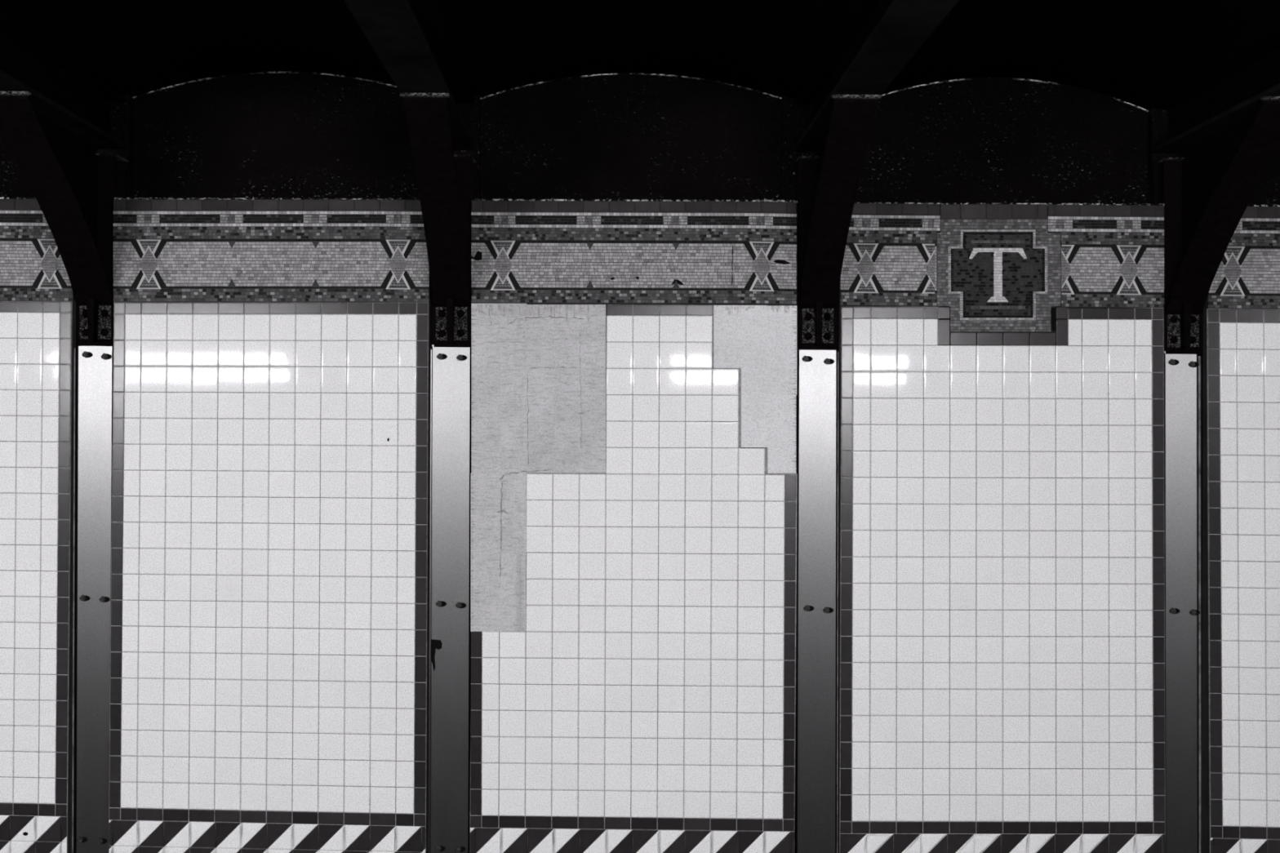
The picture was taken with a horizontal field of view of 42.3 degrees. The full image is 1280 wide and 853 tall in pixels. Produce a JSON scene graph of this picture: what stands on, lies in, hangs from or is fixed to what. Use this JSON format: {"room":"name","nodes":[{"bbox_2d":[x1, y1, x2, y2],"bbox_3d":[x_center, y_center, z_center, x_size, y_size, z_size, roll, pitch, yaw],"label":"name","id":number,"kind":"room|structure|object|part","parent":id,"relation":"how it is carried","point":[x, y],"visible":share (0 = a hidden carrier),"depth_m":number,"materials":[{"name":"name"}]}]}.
{"room":"metro station","nodes":[
{"label":"metro station","id":0,"kind":"room"},
{"bbox_2d":[0,72,1279,852],"bbox_3d":[-0.004,0.475,7.156,7.628,4.450,0.408,0,0,0],"label":"wall","id":1,"kind":"structure","parent":0,"point":[282,135],"depth_m":7.19,"materials":[{"name":"concrete"}]},
{"bbox_2d":[0,196,35,199],"bbox_3d":[-3.074,-0.961,7.067,1.405,0.010,0.243,0,0,0],"label":"trim","id":2,"kind":"structure","parent":1,"relation":"attached to","point":[0,197],"depth_m":6.95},
{"bbox_2d":[0,815,67,852],"bbox_3d":[-3.082,1.732,6.946,1.352,0.239,0.013,0,0,0],"label":"warning stripes","id":3,"kind":"object","parent":1,"relation":"attached to","point":[18,833],"visible":1,"depth_m":6.94,"materials":[{"name":"white tile"}]},
{"bbox_2d":[0,301,72,817],"bbox_3d":[-3.072,0.554,6.946,1.362,2.166,0.012,0,0,0],"label":"tile panel","id":4,"kind":"object","parent":1,"relation":"attached to","point":[36,336],"visible":1,"depth_m":6.94,"materials":[{"name":"grey tile"}]},
{"bbox_2d":[0,198,73,302],"bbox_3d":[-3.055,-0.743,6.946,1.349,0.432,0.013,0,0,0],"label":"frieze","id":5,"kind":"object","parent":1,"relation":"attached to","point":[33,268],"visible":0.84,"depth_m":6.94,"materials":[{"name":"tile"}]},
{"bbox_2d":[133,71,396,98],"bbox_3d":[-1.549,-1.484,7.184,1.307,0.119,0.012,0,0,0],"label":"trim","id":6,"kind":"structure","parent":1,"relation":"attached to","point":[256,73],"depth_m":7.18,"materials":[{"name":"black metal"}]},
{"bbox_2d":[114,197,419,199],"bbox_3d":[-1.545,-0.956,7.067,1.329,0.010,0.243,0,0,0],"label":"trim","id":7,"kind":"structure","parent":1,"relation":"attached to","point":[114,197],"depth_m":6.95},
{"bbox_2d":[108,820,426,852],"bbox_3d":[-1.566,1.775,6.946,1.333,0.240,0.012,0,0,0],"label":"warning stripes","id":8,"kind":"object","parent":1,"relation":"attached to","point":[124,836],"visible":1,"depth_m":6.94,"materials":[{"name":"white tile"}]},
{"bbox_2d":[108,302,428,826],"bbox_3d":[-1.560,0.577,6.946,1.333,2.202,0.013,0,0,0],"label":"tile panel","id":9,"kind":"object","parent":1,"relation":"attached to","point":[269,560],"visible":1,"depth_m":6.94,"materials":[{"name":"grey tile"}]},
{"bbox_2d":[113,199,429,302],"bbox_3d":[-1.550,-0.739,6.946,1.328,0.434,0.013,0,0,0],"label":"frieze","id":10,"kind":"object","parent":1,"relation":"attached to","point":[165,250],"visible":1,"depth_m":6.94,"materials":[{"name":"tile"}]},
{"bbox_2d":[471,303,605,631],"bbox_3d":[-0.427,0.173,6.947,0.568,1.380,0.011,0,0,0],"label":"bare patch","id":11,"kind":"object","parent":1,"relation":"attached to","point":[538,371],"visible":1,"depth_m":6.94,"materials":[{"name":"grey concrete"}]},
{"bbox_2d":[480,72,781,98],"bbox_3d":[-0.039,-1.479,7.184,1.307,0.116,0.012,0,0,0],"label":"trim","id":12,"kind":"structure","parent":1,"relation":"attached to","point":[521,86],"depth_m":7.18,"materials":[{"name":"black metal"}]},
{"bbox_2d":[470,827,794,852],"bbox_3d":[-0.033,1.805,6.946,1.364,0.232,0.012,0,0,0],"label":"warning stripes","id":13,"kind":"object","parent":1,"relation":"attached to","point":[482,840],"visible":1,"depth_m":6.94,"materials":[{"name":"white tile"}]},
{"bbox_2d":[468,200,796,304],"bbox_3d":[-0.031,-0.732,6.946,1.379,0.433,0.013,0,0,0],"label":"frieze","id":14,"kind":"object","parent":1,"relation":"attached to","point":[522,251],"visible":1,"depth_m":6.94,"materials":[{"name":"tile"}]},
{"bbox_2d":[470,304,797,831],"bbox_3d":[-0.025,0.593,6.946,1.369,2.213,0.012,0,0,0],"label":"tile panel","id":15,"kind":"object","parent":1,"relation":"attached to","point":[650,682],"visible":1,"depth_m":6.94,"materials":[{"name":"grey tile"}]},
{"bbox_2d":[472,199,797,202],"bbox_3d":[-0.020,-0.949,7.067,1.366,0.010,0.243,0,0,0],"label":"trim","id":16,"kind":"structure","parent":1,"relation":"attached to","point":[793,201],"depth_m":6.95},
{"bbox_2d":[713,305,796,473],"bbox_3d":[0.484,-0.156,6.947,0.352,0.707,0.011,0,0,0],"label":"bare patch","id":17,"kind":"object","parent":1,"relation":"attached to","point":[760,340],"visible":1,"depth_m":6.94,"materials":[{"name":"paint"}]},
{"bbox_2d":[936,204,1061,332],"bbox_3d":[1.508,-0.666,6.946,0.522,0.538,0.012,0,0,0],"label":"plaque","id":18,"kind":"object","parent":1,"relation":"attached to","point":[998,266],"visible":1,"depth_m":6.94,"materials":[{"name":"black tile"}]},
{"bbox_2d":[840,203,1164,307],"bbox_3d":[1.522,-0.719,6.946,1.361,0.436,0.013,0,0,0],"label":"frieze","id":19,"kind":"object","parent":1,"relation":"attached to","point":[1113,255],"visible":0.98,"depth_m":6.94,"materials":[{"name":"tile"}]},
{"bbox_2d":[839,833,1165,852],"bbox_3d":[1.524,1.824,6.946,1.372,0.232,0.012,0,0,0],"label":"warning stripes","id":20,"kind":"object","parent":1,"relation":"attached to","point":[848,842],"visible":1,"depth_m":6.94,"materials":[{"name":"tile"}]},
{"bbox_2d":[839,306,1165,834],"bbox_3d":[1.527,0.605,6.946,1.370,2.216,0.012,0,0,0],"label":"tile panel","id":21,"kind":"object","parent":1,"relation":"attached to","point":[1002,566],"visible":1,"depth_m":6.94,"materials":[{"name":"grey tile"}]},
{"bbox_2d":[854,202,1164,205],"bbox_3d":[1.521,-0.935,7.067,1.366,0.010,0.243,0,0,0],"label":"trim","id":22,"kind":"structure","parent":1,"relation":"attached to","point":[940,203],"depth_m":6.95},
{"bbox_2d":[880,77,1148,111],"bbox_3d":[1.536,-1.441,7.184,1.346,0.152,0.012,0,0,0],"label":"trim","id":23,"kind":"structure","parent":1,"relation":"attached to","point":[1024,79],"depth_m":7.18,"materials":[{"name":"black metal"}]},
{"bbox_2d":[1206,308,1279,839],"bbox_3d":[3.085,0.634,6.946,1.412,2.251,0.012,0,0,0],"label":"tile panel","id":24,"kind":"object","parent":1,"relation":"attached to","point":[1243,345],"visible":1,"depth_m":6.94,"materials":[{"name":"grey tile"}]},
{"bbox_2d":[1207,206,1279,309],"bbox_3d":[3.075,-0.707,6.946,1.379,0.434,0.013,0,0,0],"label":"frieze","id":25,"kind":"object","parent":1,"relation":"attached to","point":[1247,276],"visible":0.83,"depth_m":6.94,"materials":[{"name":"tile"}]},
{"bbox_2d":[1209,837,1279,852],"bbox_3d":[3.090,1.859,6.946,1.394,0.259,0.012,0,0,0],"label":"warning stripes","id":26,"kind":"object","parent":1,"relation":"attached to","point":[1216,845],"visible":1,"depth_m":6.94,"materials":[{"name":"white tile"}]},
{"bbox_2d":[1247,204,1279,206],"bbox_3d":[3.078,-0.926,7.067,1.412,0.010,0.243,0,0,0],"label":"trim","id":27,"kind":"structure","parent":1,"relation":"attached to","point":[1247,205],"depth_m":6.95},
{"bbox_2d":[0,0,1279,110],"bbox_3d":[0.004,-1.521,2.590,7.628,0.330,9.300,0,0,0],"label":"ceiling","id":28,"kind":"structure","parent":0,"point":[1148,55],"depth_m":6.35,"materials":[{"name":"black"}]},
{"bbox_2d":[0,12,127,148],"bbox_3d":[-2.204,-1.304,2.930,0.170,0.217,8.385,0,0,-1],"label":"ceiling beam","id":29,"kind":"structure","parent":28,"relation":"attached to","point":[61,91],"depth_m":6.37,"materials":[{"name":"black metal"}]},
{"bbox_2d":[343,0,475,150],"bbox_3d":[-0.706,-1.298,2.930,0.170,0.217,8.385,0,0,-1],"label":"ceiling beam","id":30,"kind":"structure","parent":28,"relation":"attached to","point":[411,38],"depth_m":5.50,"materials":[{"name":"black metal"}]},
{"bbox_2d":[794,0,959,151],"bbox_3d":[0.836,-1.292,2.930,0.170,0.217,8.385,0,0,-1],"label":"ceiling beam","id":31,"kind":"structure","parent":28,"relation":"attached to","point":[874,40],"depth_m":5.55,"materials":[{"name":"black metal"}]},
{"bbox_2d":[1151,48,1279,153],"bbox_3d":[2.374,-1.286,2.930,0.170,0.217,8.385,0,0,-1],"label":"ceiling beam","id":32,"kind":"structure","parent":28,"relation":"attached to","point":[1234,99],"depth_m":6.46,"materials":[{"name":"black metal"}]},
{"bbox_3d":[-0.009,2.210,1.650,18.000,1.220,11.420,0,0,0],"label":"floor","id":33,"kind":"structure","parent":0,"visible":0},
{"bbox_2d":[71,153,128,852],"bbox_3d":[-2.298,0.772,7.024,0.173,3.837,0.192,0,0,0],"label":"steel column","id":34,"kind":"structure","parent":33,"relation":"on","point":[95,370],"depth_m":6.96,"materials":[{"name":"black metal"}]},
{"bbox_2d":[0,91,113,346],"bbox_3d":[-2.276,-0.767,6.426,0.185,0.857,1.072,0,0,0],"label":"knee brace","id":35,"kind":"object","parent":34,"relation":"attached to","point":[59,166],"visible":1,"depth_m":6.60,"materials":[{"name":"metal"}]},
{"bbox_3d":[-2.268,-1.191,5.904,0.173,0.010,0.029,0,0,0],"label":"plate","id":36,"kind":"part","parent":35,"relation":"part of","materials":[{"name":"black metal"}]},
{"bbox_3d":[-2.290,-0.431,6.957,0.150,0.185,0.010,0,0,0],"label":"foot plate","id":37,"kind":"part","parent":35,"relation":"part of","materials":[{"name":"metal"}]},
{"bbox_3d":[-2.298,0.973,6.959,0.142,2.647,0.006,0,0,0],"label":"plate","id":38,"kind":"part","parent":34,"relation":"part of","materials":[{"name":"paint"}]},
{"bbox_3d":[-2.289,-1.143,7.024,0.170,0.007,0.192,0,0,0],"label":"cap plate","id":39,"kind":"part","parent":34,"relation":"part of","materials":[{"name":"black metal"}]},
{"bbox_2d":[428,154,475,852],"bbox_3d":[-0.799,0.778,7.024,0.172,3.837,0.192,0,0,0],"label":"steel column","id":40,"kind":"structure","parent":33,"relation":"on","point":[450,578],"depth_m":6.96,"materials":[{"name":"black metal"}]},
{"bbox_2d":[400,93,469,346],"bbox_3d":[-0.777,-0.762,6.426,0.185,0.856,1.072,0,0,0],"label":"knee brace","id":41,"kind":"object","parent":40,"relation":"attached to","point":[427,114],"visible":1,"depth_m":6.51,"materials":[{"name":"metal"}]},
{"bbox_3d":[-0.770,-1.185,5.904,0.173,0.010,0.029,0,0,0],"label":"plate","id":42,"kind":"part","parent":41,"relation":"part of","materials":[{"name":"black metal"}]},
{"bbox_3d":[-0.792,-0.429,6.957,0.150,0.190,0.010,0,0,0],"label":"foot plate","id":43,"kind":"part","parent":41,"relation":"part of","materials":[{"name":"metal"}]},
{"bbox_3d":[-0.802,0.977,6.959,0.161,2.640,0.006,0,0,0],"label":"plate","id":44,"kind":"part","parent":40,"relation":"part of","materials":[{"name":"paint"}]},
{"bbox_3d":[-0.791,-1.137,7.024,0.170,0.007,0.192,0,0,0],"label":"cap plate","id":45,"kind":"part","parent":40,"relation":"part of","materials":[{"name":"black metal"}]},
{"bbox_2d":[795,155,838,852],"bbox_3d":[0.748,0.784,7.024,0.178,3.837,0.192,0,0,0],"label":"steel column","id":46,"kind":"structure","parent":33,"relation":"on","point":[817,371],"depth_m":6.96,"materials":[{"name":"black metal"}]},
{"bbox_3d":[0.751,-1.131,7.024,0.170,0.007,0.192,0,0,0],"label":"cap plate","id":47,"kind":"part","parent":46,"relation":"part of","materials":[{"name":"black metal"}]},
{"bbox_3d":[0.746,0.987,6.959,0.161,2.620,0.006,0,0,0],"label":"plate","id":48,"kind":"part","parent":46,"relation":"part of","materials":[{"name":"paint"}]},
{"bbox_2d":[800,94,880,350],"bbox_3d":[0.765,-0.753,6.426,0.185,0.861,1.072,0,0,0],"label":"knee brace","id":49,"kind":"object","parent":46,"relation":"attached to","point":[841,157],"visible":1,"depth_m":6.52,"materials":[{"name":"metal"}]},
{"bbox_3d":[0.751,-0.417,6.957,0.150,0.189,0.010,0,0,0],"label":"foot plate","id":50,"kind":"part","parent":49,"relation":"part of","materials":[{"name":"metal"}]},
{"bbox_3d":[0.773,-1.179,5.904,0.173,0.010,0.029,0,0,0],"label":"plate","id":51,"kind":"part","parent":49,"relation":"part of","materials":[{"name":"black metal"}]},
{"bbox_2d":[1151,157,1201,852],"bbox_3d":[2.287,0.791,7.024,0.182,3.837,0.192,0,0,0],"label":"steel column","id":52,"kind":"structure","parent":33,"relation":"on","point":[1182,372],"depth_m":6.96,"materials":[{"name":"black metal"}]},
{"bbox_3d":[2.289,-1.124,7.024,0.170,0.007,0.192,0,0,0],"label":"cap plate","id":53,"kind":"part","parent":52,"relation":"part of","materials":[{"name":"black metal"}]},
{"bbox_3d":[2.275,0.990,6.959,0.153,2.613,0.006,0,0,0],"label":"plate","id":54,"kind":"part","parent":52,"relation":"part of","materials":[{"name":"paint"}]},
{"bbox_2d":[1164,96,1279,354],"bbox_3d":[2.302,-0.741,6.426,0.185,0.872,1.072,0,0,0],"label":"knee brace","id":55,"kind":"object","parent":52,"relation":"attached to","point":[1221,173],"visible":1,"depth_m":6.63,"materials":[{"name":"metal"}]},
{"bbox_3d":[2.288,-0.403,6.957,0.150,0.197,0.010,0,0,0],"label":"foot plate","id":56,"kind":"part","parent":55,"relation":"part of","materials":[{"name":"metal"}]},
{"bbox_3d":[2.310,-1.173,5.904,0.173,0.010,0.029,0,0,0],"label":"plate","id":57,"kind":"part","parent":55,"relation":"part of","materials":[{"name":"black metal"}]}
]}

